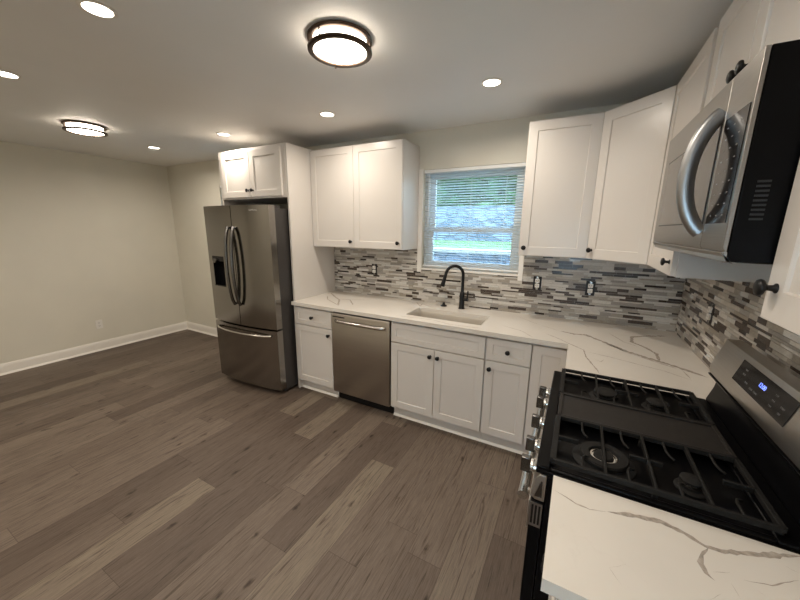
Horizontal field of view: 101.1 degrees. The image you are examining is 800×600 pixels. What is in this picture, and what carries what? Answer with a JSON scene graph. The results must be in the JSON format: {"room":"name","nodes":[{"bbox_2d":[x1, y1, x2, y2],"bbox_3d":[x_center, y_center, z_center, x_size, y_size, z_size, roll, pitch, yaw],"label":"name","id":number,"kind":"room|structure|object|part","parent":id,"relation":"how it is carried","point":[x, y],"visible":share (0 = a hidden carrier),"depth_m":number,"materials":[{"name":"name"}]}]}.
{"room":"kitchen","nodes":[
{"label":"kitchen","id":0,"kind":"room"},
{"bbox_2d":[0,141,186,363],"bbox_3d":[-4.427,-0.373,3.290,0.160,2.441,4.100,7,14,27],"label":"wall","id":1,"kind":"structure","parent":0,"point":[85,239],"depth_m":4.03,"materials":[{"name":"paint"}]},
{"bbox_2d":[0,321,186,375],"bbox_3d":[-4.356,0.771,3.492,0.030,0.120,4.100,7,14,27],"label":"baseboard","id":2,"kind":"structure","parent":1,"relation":"attached to","point":[31,362],"depth_m":4.16,"materials":[{"name":"paint"}]},
{"bbox_2d":[95,319,102,328],"bbox_3d":[-3.903,0.315,4.272,0.009,0.114,0.070,7,14,27],"label":"outlet","id":3,"kind":"object","parent":1,"relation":"attached to","point":[99,324],"visible":1,"depth_m":4.27,"materials":[{"name":"white plastic"}]},
{"bbox_2d":[0,329,532,599],"bbox_3d":[-1.710,1.208,2.131,6.362,0.100,4.420,7,14,27],"label":"floor","id":4,"kind":"structure","parent":0,"point":[144,469],"depth_m":2.02,"materials":[{"name":"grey wood"}]},
{"bbox_2d":[218,153,270,205],"bbox_3d":[-1.688,-0.395,3.804,0.020,2.324,0.607,7,14,27],"label":"end panel","id":5,"kind":"object","parent":4,"relation":"on","point":[225,202],"visible":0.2,"depth_m":3.48,"materials":[{"name":"white paint"}]},
{"bbox_2d":[203,205,297,390],"bbox_3d":[-1.382,-0.049,3.486,0.880,1.790,0.888,7,14,26],"label":"refrigerator","id":6,"kind":"object","parent":4,"relation":"on","point":[249,251],"visible":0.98,"depth_m":3.11,"materials":[{"name":"silver metal"}]},
{"bbox_3d":[-1.719,-0.340,3.236,0.436,1.122,0.106,7,14,26],"label":"door","id":7,"kind":"part","parent":6,"relation":"part of","materials":[{"name":"metal"}]},
{"bbox_3d":[-1.595,-0.310,3.076,0.031,0.741,0.076,7,14,26],"label":"handle","id":8,"kind":"part","parent":6,"relation":"part of","materials":[{"name":"metal"}]},
{"bbox_3d":[-1.528,-0.302,3.042,0.031,0.741,0.076,7,14,26],"label":"handle","id":9,"kind":"part","parent":6,"relation":"part of","materials":[{"name":"metal"}]},
{"bbox_3d":[-1.558,0.310,3.213,0.762,0.022,0.094,7,14,26],"label":"handle","id":10,"kind":"part","parent":6,"relation":"part of","materials":[{"name":"metal"}]},
{"bbox_3d":[-1.530,0.540,3.325,0.880,0.595,0.106,7,14,26],"label":"freezer drawer","id":11,"kind":"part","parent":6,"relation":"part of","materials":[{"name":"metal"}]},
{"bbox_3d":[-1.323,-0.294,3.042,0.436,1.122,0.106,7,14,26],"label":"door","id":12,"kind":"part","parent":6,"relation":"part of","materials":[{"name":"metal"}]},
{"bbox_2d":[284,142,334,387],"bbox_3d":[-0.872,-0.294,3.378,0.019,2.324,0.607,7,14,27],"label":"end panel","id":13,"kind":"object","parent":4,"relation":"on","point":[313,269],"visible":0.56,"depth_m":3.16,"materials":[{"name":"white paint"}]},
{"bbox_2d":[294,305,338,397],"bbox_3d":[-0.681,0.442,3.398,0.458,0.881,0.658,7,14,27],"label":"base cabinet","id":14,"kind":"object","parent":4,"relation":"on","point":[313,326],"visible":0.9,"depth_m":3.14,"materials":[{"name":"white paint"}]},
{"bbox_3d":[-0.814,0.163,3.077,0.450,0.162,0.019,7,14,27],"label":"drawer","id":15,"kind":"part","parent":14,"relation":"part of","materials":[{"name":"white paint"}]},
{"bbox_3d":[-0.818,0.530,3.157,0.450,0.574,0.019,7,14,27],"label":"door","id":16,"kind":"part","parent":14,"relation":"part of","materials":[{"name":"white paint"}]},
{"bbox_3d":[-0.797,0.907,3.286,0.458,0.017,0.016,7,14,27],"label":"shoe moulding","id":17,"kind":"part","parent":14,"relation":"part of","materials":[{"name":"paint"}]},
{"bbox_2d":[291,291,715,399],"bbox_3d":[0.332,0.180,2.502,3.010,0.032,1.154,7,14,27],"label":"countertop","id":18,"kind":"structure","parent":14,"relation":"on","point":[649,356],"depth_m":2.20,"materials":[{"name":"white stone"}]},
{"bbox_2d":[413,311,485,324],"bbox_3d":[0.386,0.240,2.708,0.654,0.170,0.322,7,14,27],"label":"sink","id":19,"kind":"object","parent":18,"relation":"in","point":[454,318],"visible":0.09,"depth_m":2.83,"materials":[{"name":"metal"}]},
{"bbox_2d":[440,265,468,308],"bbox_3d":[0.473,-0.114,2.868,0.255,0.391,0.071,0,12,-1],"label":"faucet","id":20,"kind":"object","parent":18,"relation":"on","point":[462,298],"visible":1,"depth_m":2.85,"materials":[{"name":"black metal"}]},
{"bbox_3d":[0.471,-0.177,2.853,0.182,0.261,0.027,-1,12,-9],"label":"spout","id":21,"kind":"part","parent":20,"relation":"part of","materials":[{"name":"black metal"}]},
{"bbox_2d":[331,312,393,413],"bbox_3d":[-0.218,0.506,3.133,0.606,0.876,0.666,7,14,27],"label":"dishwasher","id":22,"kind":"object","parent":4,"relation":"on","point":[361,345],"visible":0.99,"depth_m":2.87,"materials":[{"name":"silver metal"}]},
{"bbox_3d":[-0.359,0.210,2.792,0.532,0.030,0.052,7,14,27],"label":"handle","id":23,"kind":"part","parent":22,"relation":"part of","materials":[{"name":"metal"}]},
{"bbox_2d":[391,321,486,441],"bbox_3d":[0.402,0.577,2.832,0.771,0.881,0.658,7,14,27],"label":"base cabinet","id":24,"kind":"object","parent":4,"relation":"on","point":[437,374],"visible":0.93,"depth_m":2.56,"materials":[{"name":"white paint"}]},
{"bbox_3d":[0.096,0.644,2.680,0.380,0.574,0.019,7,14,27],"label":"door","id":25,"kind":"part","parent":24,"relation":"part of","materials":[{"name":"white paint"}]},
{"bbox_3d":[0.285,1.042,2.720,0.771,0.017,0.016,7,14,27],"label":"shoe moulding","id":26,"kind":"part","parent":24,"relation":"part of","materials":[{"name":"paint"}]},
{"bbox_3d":[0.269,0.297,2.512,0.763,0.162,0.019,7,14,27],"label":"false drawer","id":27,"kind":"part","parent":24,"relation":"part of","materials":[{"name":"white paint"}]},
{"bbox_3d":[0.433,0.686,2.503,0.380,0.574,0.019,7,14,27],"label":"door","id":28,"kind":"part","parent":24,"relation":"part of","materials":[{"name":"white paint"}]},
{"bbox_2d":[481,336,532,454],"bbox_3d":[0.877,0.636,2.584,0.304,0.881,0.658,7,14,27],"label":"base cabinet","id":29,"kind":"object","parent":4,"relation":"on","point":[508,362],"visible":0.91,"depth_m":2.32,"materials":[{"name":"white paint"}]},
{"bbox_3d":[0.760,1.101,2.472,0.304,0.017,0.016,7,14,27],"label":"shoe moulding","id":30,"kind":"part","parent":29,"relation":"part of","materials":[{"name":"paint"}]},
{"bbox_3d":[0.740,0.724,2.343,0.296,0.574,0.019,7,14,27],"label":"door","id":31,"kind":"part","parent":29,"relation":"part of","materials":[{"name":"white paint"}]},
{"bbox_3d":[0.744,0.357,2.263,0.296,0.162,0.019,7,14,27],"label":"drawer","id":32,"kind":"part","parent":29,"relation":"part of","materials":[{"name":"white paint"}]},
{"bbox_2d":[523,343,566,456],"bbox_3d":[1.342,0.718,2.230,0.858,0.881,0.858,7,14,27],"label":"base cabinet","id":33,"kind":"object","parent":4,"relation":"on","point":[546,360],"visible":0.2,"depth_m":2.17,"materials":[{"name":"white paint"}]},
{"bbox_2d":[541,553,558,599],"bbox_3d":[0.648,1.029,0.758,0.658,0.881,0.315,7,14,27],"label":"base cabinet","id":34,"kind":"object","parent":4,"relation":"on","point":[550,597],"visible":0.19,"depth_m":0.84,"materials":[{"name":"white paint"}]},
{"bbox_2d":[541,475,799,599],"bbox_3d":[0.653,0.584,0.657,0.658,0.032,0.326,7,14,27],"label":"countertop","id":35,"kind":"structure","parent":34,"relation":"on","point":[601,545],"depth_m":0.71,"materials":[{"name":"white stone"}]},
{"bbox_2d":[517,339,799,599],"bbox_3d":[0.851,0.771,1.224,0.721,1.193,0.764,7,14,27],"label":"gas range","id":36,"kind":"object","parent":4,"relation":"on","point":[729,460],"visible":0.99,"depth_m":1.01,"materials":[{"name":"black metal"}]},
{"bbox_3d":[0.555,0.553,1.342,0.036,0.031,0.701,7,14,27],"label":"handle","id":37,"kind":"part","parent":36,"relation":"part of","materials":[{"name":"metal"}]},
{"bbox_3d":[0.589,0.816,1.379,0.037,0.565,0.757,7,14,27],"label":"oven door","id":38,"kind":"part","parent":36,"relation":"part of","materials":[{"name":"black metal"}]},
{"bbox_3d":[0.435,0.536,1.068,0.020,0.052,0.052,7,14,27],"label":"knob","id":39,"kind":"part","parent":36,"relation":"part of","materials":[{"name":"metal"}]},
{"bbox_3d":[0.573,0.588,1.340,0.005,0.098,0.757,7,14,27],"label":"door rail","id":40,"kind":"part","parent":36,"relation":"part of","materials":[{"name":"metal"}]},
{"bbox_3d":[0.489,0.516,1.167,0.020,0.052,0.052,7,14,27],"label":"knob","id":41,"kind":"part","parent":36,"relation":"part of","materials":[{"name":"metal"}]},
{"bbox_3d":[0.565,0.487,1.305,0.020,0.052,0.052,7,14,27],"label":"knob","id":42,"kind":"part","parent":36,"relation":"part of","materials":[{"name":"metal"}]},
{"bbox_3d":[0.645,0.456,1.451,0.020,0.052,0.052,7,14,27],"label":"knob","id":43,"kind":"part","parent":36,"relation":"part of","materials":[{"name":"metal"}]},
{"bbox_3d":[0.695,0.437,1.542,0.020,0.052,0.052,7,14,27],"label":"knob","id":44,"kind":"part","parent":36,"relation":"part of","materials":[{"name":"metal"}]},
{"bbox_3d":[0.618,0.485,1.002,0.167,0.014,0.167,7,14,27],"label":"burner","id":45,"kind":"part","parent":36,"relation":"part of","materials":[{"name":"metal"}]},
{"bbox_3d":[0.862,0.405,1.385,0.116,0.014,0.116,7,14,27],"label":"burner","id":46,"kind":"part","parent":36,"relation":"part of","materials":[{"name":"metal"}]},
{"bbox_3d":[1.017,0.424,1.305,0.097,0.014,0.097,7,14,27],"label":"burner","id":47,"kind":"part","parent":36,"relation":"part of","materials":[{"name":"metal"}]},
{"bbox_2d":[536,371,799,554],"bbox_3d":[0.833,0.460,1.170,0.571,0.027,0.761,7,14,27],"label":"cooktop","id":48,"kind":"object","parent":36,"relation":"in","point":[618,461],"depth_m":0.97,"materials":[{"name":"black metal"}]},
{"bbox_3d":[0.794,0.509,0.899,0.073,0.014,0.073,7,14,27],"label":"burner","id":49,"kind":"part","parent":36,"relation":"part of","materials":[{"name":"metal"}]},
{"bbox_3d":[1.101,0.271,1.004,0.023,0.074,0.338,7,14,27],"label":"display panel","id":50,"kind":"part","parent":36,"relation":"part of","materials":[{"name":"black glass"}]},
{"bbox_2d":[0,0,733,166],"bbox_3d":[-1.682,-1.285,1.591,6.362,0.120,4.420,7,14,27],"label":"ceiling","id":51,"kind":"structure","parent":0,"point":[170,76],"depth_m":1.76,"materials":[{"name":"paint"}]},
{"bbox_2d":[0,70,21,78],"bbox_3d":[-2.255,-1.290,1.881,0.126,0.006,0.126,7,14,27],"label":"recessed light","id":52,"kind":"object","parent":51,"relation":"in","point":[3,73],"visible":1,"depth_m":1.89,"materials":[{"name":"paint"}]},
{"bbox_2d":[61,120,107,137],"bbox_3d":[-2.710,-1.469,2.836,0.290,0.070,0.290,7,14,27],"label":"drum ceiling light","id":53,"kind":"object","parent":51,"relation":"attached to","point":[83,128],"visible":1,"depth_m":2.78,"materials":[{"name":"white glass"}]},
{"bbox_3d":[-2.710,-1.471,2.835,0.238,0.058,0.238,7,14,27],"label":"lamp shade","id":54,"kind":"part","parent":53,"relation":"part of","materials":[{"name":"white glass"}]},
{"bbox_2d":[76,0,117,18],"bbox_3d":[-1.200,-1.153,1.308,0.126,0.006,0.126,7,14,27],"label":"recessed light","id":55,"kind":"object","parent":51,"relation":"in","point":[93,7],"visible":1,"depth_m":1.30,"materials":[{"name":"paint"}]},
{"bbox_2d":[216,132,230,135],"bbox_3d":[-1.636,-1.537,3.056,0.126,0.006,0.126,7,14,27],"label":"recessed light","id":56,"kind":"object","parent":51,"relation":"in","point":[217,133],"visible":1,"depth_m":3.06,"materials":[{"name":"paint"}]},
{"bbox_2d":[319,111,335,116],"bbox_3d":[-0.550,-1.402,2.488,0.126,0.006,0.126,7,14,27],"label":"recessed light","id":57,"kind":"object","parent":51,"relation":"in","point":[323,113],"visible":1,"depth_m":2.48,"materials":[{"name":"paint"}]},
{"bbox_2d":[307,20,371,68],"bbox_3d":[-0.273,-1.152,1.500,0.290,0.070,0.290,7,14,27],"label":"drum ceiling light","id":58,"kind":"object","parent":51,"relation":"attached to","point":[334,43],"visible":1,"depth_m":1.44,"materials":[{"name":"white glass"}]},
{"bbox_3d":[-0.272,-1.154,1.499,0.238,0.058,0.238,7,14,27],"label":"lamp shade","id":59,"kind":"part","parent":58,"relation":"part of","materials":[{"name":"white glass"}]},
{"bbox_2d":[481,78,502,86],"bbox_3d":[0.535,-1.267,1.921,0.126,0.006,0.126,7,14,27],"label":"recessed light","id":60,"kind":"object","parent":51,"relation":"in","point":[489,82],"visible":1,"depth_m":1.91,"materials":[{"name":"paint"}]},
{"bbox_2d":[167,102,629,327],"bbox_3d":[-0.688,-0.420,3.698,6.362,2.441,0.160,7,14,27],"label":"wall","id":61,"kind":"structure","parent":0,"point":[193,186],"depth_m":3.46,"materials":[{"name":"paint"}]},
{"bbox_2d":[187,321,217,336],"bbox_3d":[-2.490,0.514,4.774,2.082,0.120,0.030,7,14,27],"label":"baseboard","id":62,"kind":"structure","parent":61,"relation":"attached to","point":[196,327],"depth_m":5.06,"materials":[{"name":"paint"}]},
{"bbox_2d":[219,143,287,203],"bbox_3d":[-1.282,-1.252,3.370,0.904,0.457,0.660,7,14,27],"label":"upper cabinet","id":63,"kind":"object","parent":61,"relation":"attached to","point":[253,174],"visible":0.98,"depth_m":3.10,"materials":[{"name":"white paint"}]},
{"bbox_3d":[-1.601,-1.215,3.217,0.408,0.415,0.019,7,14,27],"label":"door","id":64,"kind":"part","parent":63,"relation":"part of","materials":[{"name":"white paint"}]},
{"bbox_3d":[-1.238,-1.170,3.027,0.408,0.415,0.019,7,14,27],"label":"door","id":65,"kind":"part","parent":63,"relation":"part of","materials":[{"name":"white paint"}]},
{"bbox_2d":[310,139,419,249],"bbox_3d":[-0.353,-0.948,3.102,1.002,0.896,0.353,7,14,27],"label":"upper cabinet","id":66,"kind":"object","parent":61,"relation":"attached to","point":[366,195],"visible":1,"depth_m":2.93,"materials":[{"name":"white paint"}]},
{"bbox_3d":[-0.637,-0.950,3.100,0.497,0.888,0.019,7,14,27],"label":"door","id":67,"kind":"part","parent":66,"relation":"part of","materials":[{"name":"white paint"}]},
{"bbox_3d":[-0.198,-0.896,2.870,0.497,0.888,0.019,7,14,27],"label":"door","id":68,"kind":"part","parent":66,"relation":"part of","materials":[{"name":"white paint"}]},
{"bbox_2d":[417,169,423,271],"bbox_3d":[0.188,-0.721,3.053,0.042,0.921,0.014,7,14,27],"label":"trim","id":69,"kind":"structure","parent":61,"relation":"attached to","point":[421,172],"depth_m":3.04,"materials":[{"name":"paint"}]},
{"bbox_2d":[421,267,517,276],"bbox_3d":[0.601,-0.255,2.954,0.880,0.016,0.070,7,14,27],"label":"trim","id":70,"kind":"structure","parent":61,"relation":"attached to","point":[423,268],"depth_m":2.90,"materials":[{"name":"paint"}]},
{"bbox_2d":[424,167,525,273],"bbox_3d":[0.637,-0.702,2.917,0.880,0.882,0.080,7,14,27],"label":"window","id":71,"kind":"structure","parent":61,"relation":"in","point":[425,234],"depth_m":2.91,"materials":[{"name":"white plastic"}]},
{"bbox_3d":[0.628,-0.471,2.954,0.820,0.355,0.030,7,14,27],"label":"sash","id":72,"kind":"part","parent":71,"relation":"part of","materials":[{"name":"white plastic"}]},
{"bbox_2d":[423,162,525,271],"bbox_3d":[0.607,-0.699,2.859,0.872,0.860,0.049,7,14,27],"label":"window blind","id":73,"kind":"object","parent":71,"relation":"attached to","point":[514,166],"visible":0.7,"depth_m":2.83,"materials":[{"name":"white plastic"}]},
{"bbox_3d":[0.604,-0.286,2.952,0.868,0.012,0.028,7,14,27],"label":"rail","id":74,"kind":"part","parent":73,"relation":"part of","materials":[{"name":"white plastic"}]},
{"bbox_3d":[0.864,-0.661,2.730,0.002,0.818,0.029,7,14,27],"label":"ladder cord","id":75,"kind":"part","parent":73,"relation":"part of","materials":[{"name":"white fabric"}]},
{"bbox_3d":[0.648,-0.857,2.902,0.820,0.512,0.030,7,14,27],"label":"sash","id":76,"kind":"part","parent":71,"relation":"part of","materials":[{"name":"white plastic"}]},
{"bbox_2d":[334,247,685,331],"bbox_3d":[0.603,-0.193,2.939,3.002,0.518,0.008,7,14,27],"label":"backsplash","id":77,"kind":"structure","parent":61,"relation":"attached to","point":[625,294],"depth_m":2.65,"materials":[{"name":"tile"}]},
{"bbox_2d":[372,264,376,274],"bbox_3d":[-0.266,-0.315,3.378,0.062,0.110,0.014,7,14,27],"label":"outlet","id":78,"kind":"object","parent":77,"relation":"attached to","point":[374,266],"visible":1,"depth_m":3.38,"materials":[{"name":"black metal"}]},
{"bbox_2d":[533,276,541,289],"bbox_3d":[1.109,-0.136,2.661,0.062,0.110,0.014,7,14,27],"label":"outlet","id":79,"kind":"object","parent":77,"relation":"attached to","point":[537,280],"visible":1,"depth_m":2.66,"materials":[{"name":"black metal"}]},
{"bbox_2d":[585,281,595,295],"bbox_3d":[1.439,-0.088,2.490,0.062,0.110,0.014,7,14,27],"label":"outlet","id":80,"kind":"object","parent":77,"relation":"attached to","point":[590,285],"visible":1,"depth_m":2.49,"materials":[{"name":"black plastic"}]},
{"bbox_2d":[517,255,523,280],"bbox_3d":[0.998,-0.615,2.631,0.038,0.931,0.014,7,14,27],"label":"trim","id":81,"kind":"structure","parent":61,"relation":"attached to","point":[521,258],"depth_m":2.70,"materials":[{"name":"paint"}]},
{"bbox_2d":[518,112,604,257],"bbox_3d":[1.125,-0.764,2.330,0.439,0.896,0.353,7,14,27],"label":"upper cabinet","id":82,"kind":"object","parent":61,"relation":"attached to","point":[562,159],"visible":0.95,"depth_m":2.20,"materials":[{"name":"white paint"}]},
{"bbox_2d":[586,85,676,264],"bbox_3d":[1.521,-0.683,1.979,0.620,0.896,0.612,7,14,27],"label":"upper cabinet","id":83,"kind":"object","parent":61,"relation":"attached to","point":[635,134],"visible":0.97,"depth_m":1.89,"materials":[{"name":"white paint"}]},
{"bbox_3d":[1.036,0.307,0.434,0.160,2.441,4.100,7,14,27],"label":"wall","id":84,"kind":"structure","parent":0,"visible":0},
{"bbox_2d":[647,27,772,282],"bbox_3d":[1.367,-0.565,1.423,0.353,0.896,0.540,7,14,27],"label":"upper cabinet","id":85,"kind":"object","parent":84,"relation":"attached to","point":[691,91],"visible":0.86,"depth_m":1.32,"materials":[{"name":"white paint"}]},
{"bbox_3d":[1.112,-0.160,1.381,0.031,0.033,0.033,7,14,27],"label":"knob","id":86,"kind":"part","parent":85,"relation":"part of","materials":[{"name":"black metal"}]},
{"bbox_3d":[1.248,-0.580,1.487,0.019,0.888,0.531,7,14,27],"label":"door","id":87,"kind":"part","parent":85,"relation":"part of","materials":[{"name":"white paint"}]},
{"bbox_2d":[675,278,799,378],"bbox_3d":[1.399,0.176,1.280,0.008,0.518,2.250,7,14,27],"label":"backsplash","id":88,"kind":"structure","parent":84,"relation":"attached to","point":[737,311],"depth_m":1.55,"materials":[{"name":"tile"}]},
{"bbox_2d":[706,302,714,324],"bbox_3d":[1.645,0.070,1.750,0.014,0.110,0.062,7,14,27],"label":"outlet","id":89,"kind":"object","parent":88,"relation":"attached to","point":[709,316],"visible":1,"depth_m":1.74,"materials":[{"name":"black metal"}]},
{"bbox_2d":[707,306,712,312],"bbox_3d":[1.643,0.051,1.746,0.010,0.029,0.033,7,14,27],"label":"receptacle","id":90,"kind":"object","parent":89,"relation":"attached to","point":[710,308],"depth_m":1.73,"materials":[{"name":"white plastic"}]},
{"bbox_2d":[704,0,799,106],"bbox_3d":[1.057,-0.704,0.798,0.353,0.373,0.778,7,14,27],"label":"upper cabinet","id":91,"kind":"object","parent":84,"relation":"attached to","point":[747,26],"visible":0.5,"depth_m":0.90,"materials":[{"name":"white paint"}]},
{"bbox_2d":[653,39,799,264],"bbox_3d":[0.997,-0.325,0.903,0.454,0.404,0.763,7,14,27],"label":"microwave","id":92,"kind":"object","parent":91,"relation":"attached to","point":[730,172],"visible":0.98,"depth_m":0.67,"materials":[{"name":"silver metal"}]},
{"bbox_3d":[0.861,-0.157,1.014,0.022,0.024,0.762,7,14,27],"label":"vent trim","id":93,"kind":"part","parent":92,"relation":"part of","materials":[{"name":"metal"}]},
{"bbox_3d":[0.893,-0.367,1.039,0.008,0.379,0.611,7,14,27],"label":"door","id":94,"kind":"part","parent":92,"relation":"part of","materials":[{"name":"metal"}]},
{"bbox_3d":[0.730,-0.305,0.807,0.076,0.297,0.023,7,14,27],"label":"handle","id":95,"kind":"part","parent":92,"relation":"part of","materials":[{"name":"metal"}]},
{"bbox_3d":[0.713,-0.298,0.710,0.008,0.379,0.149,7,14,27],"label":"control panel","id":96,"kind":"part","parent":92,"relation":"part of","materials":[{"name":"metal"}]},
{"bbox_3d":[0.921,-0.616,0.907,0.031,0.033,0.033,7,14,27],"label":"knob","id":97,"kind":"part","parent":91,"relation":"part of","materials":[{"name":"black metal"}]},
{"bbox_3d":[1.016,-0.750,1.003,0.019,0.354,0.362,7,14,27],"label":"door","id":98,"kind":"part","parent":91,"relation":"part of","materials":[{"name":"white paint"}]},
{"bbox_3d":[0.891,-0.605,0.854,0.031,0.033,0.033,7,14,27],"label":"knob","id":99,"kind":"part","parent":91,"relation":"part of","materials":[{"name":"black metal"}]},
{"bbox_3d":[0.843,-0.683,0.688,0.019,0.354,0.362,7,14,27],"label":"door","id":100,"kind":"part","parent":91,"relation":"part of","materials":[{"name":"white paint"}]},
{"bbox_2d":[753,159,799,335],"bbox_3d":[0.796,-0.353,0.383,0.353,0.882,0.310,7,14,27],"label":"upper cabinet","id":101,"kind":"object","parent":84,"relation":"attached to","point":[781,305],"visible":1,"depth_m":0.61,"materials":[{"name":"white paint"}]},
{"bbox_3d":[0.705,-0.024,0.635,0.031,0.033,0.033,7,14,27],"label":"knob","id":102,"kind":"part","parent":101,"relation":"part of","materials":[{"name":"black metal"}]},
{"label":"outside","id":103,"kind":"structure","parent":0,"visible":0},
{"bbox_2d":[434,239,510,248],"bbox_3d":[0.454,-0.970,5.705,18.000,0.130,1.100,7,14,27],"label":"ground","id":104,"kind":"structure","parent":103,"point":[473,241],"depth_m":5.42,"materials":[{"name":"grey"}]},
{"bbox_2d":[434,206,514,240],"bbox_3d":[0.811,-1.350,6.299,18.000,0.790,0.400,7,14,27],"label":"wall","id":105,"kind":"structure","parent":104,"relation":"on","point":[439,233],"depth_m":5.80,"materials":[{"name":"stone"}]},
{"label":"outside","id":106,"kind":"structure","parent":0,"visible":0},
{"bbox_3d":[2.239,-2.625,8.727,18.000,0.715,5.600,7,14,27],"label":"ground","id":107,"kind":"structure","parent":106,"visible":0},
{"bbox_2d":[437,177,483,205],"bbox_3d":[1.253,-2.567,7.067,1.099,1.480,1.108,7,14,27],"label":"shrub","id":108,"kind":"object","parent":107,"relation":"on","point":[482,177],"visible":0.23,"depth_m":6.84,"materials":[{"name":"green plant"}]},
{"bbox_2d":[478,177,487,201],"bbox_3d":[1.979,-3.403,8.473,1.183,2.134,1.081,7,14,27],"label":"shrub","id":109,"kind":"object","parent":107,"relation":"on","point":[484,177],"visible":0.06,"depth_m":8.29,"materials":[{"name":"green plant"}]},
{"bbox_2d":[483,175,516,204],"bbox_3d":[2.238,-2.471,6.554,1.131,1.501,1.107,7,14,27],"label":"shrub","id":110,"kind":"object","parent":107,"relation":"on","point":[514,175],"visible":0.09,"depth_m":6.36,"materials":[{"name":"green plant"}]},
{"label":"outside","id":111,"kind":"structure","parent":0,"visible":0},
{"bbox_3d":[-0.330,0.810,4.631,18.000,0.250,1.340,7,14,27],"label":"ground","id":112,"kind":"structure","parent":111,"visible":0},
{"bbox_2d":[433,252,509,263],"bbox_3d":[0.089,0.000,5.239,18.000,1.585,0.400,7,14,27],"label":"wall","id":113,"kind":"structure","parent":112,"relation":"on","point":[438,253],"depth_m":4.40,"materials":[{"name":"stone"}]},
{"bbox_2d":[434,247,510,255],"bbox_3d":[0.103,-0.796,5.076,18.000,0.040,0.500,7,14,27],"label":"trim","id":114,"kind":"structure","parent":113,"relation":"on","point":[453,249],"depth_m":4.47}
]}

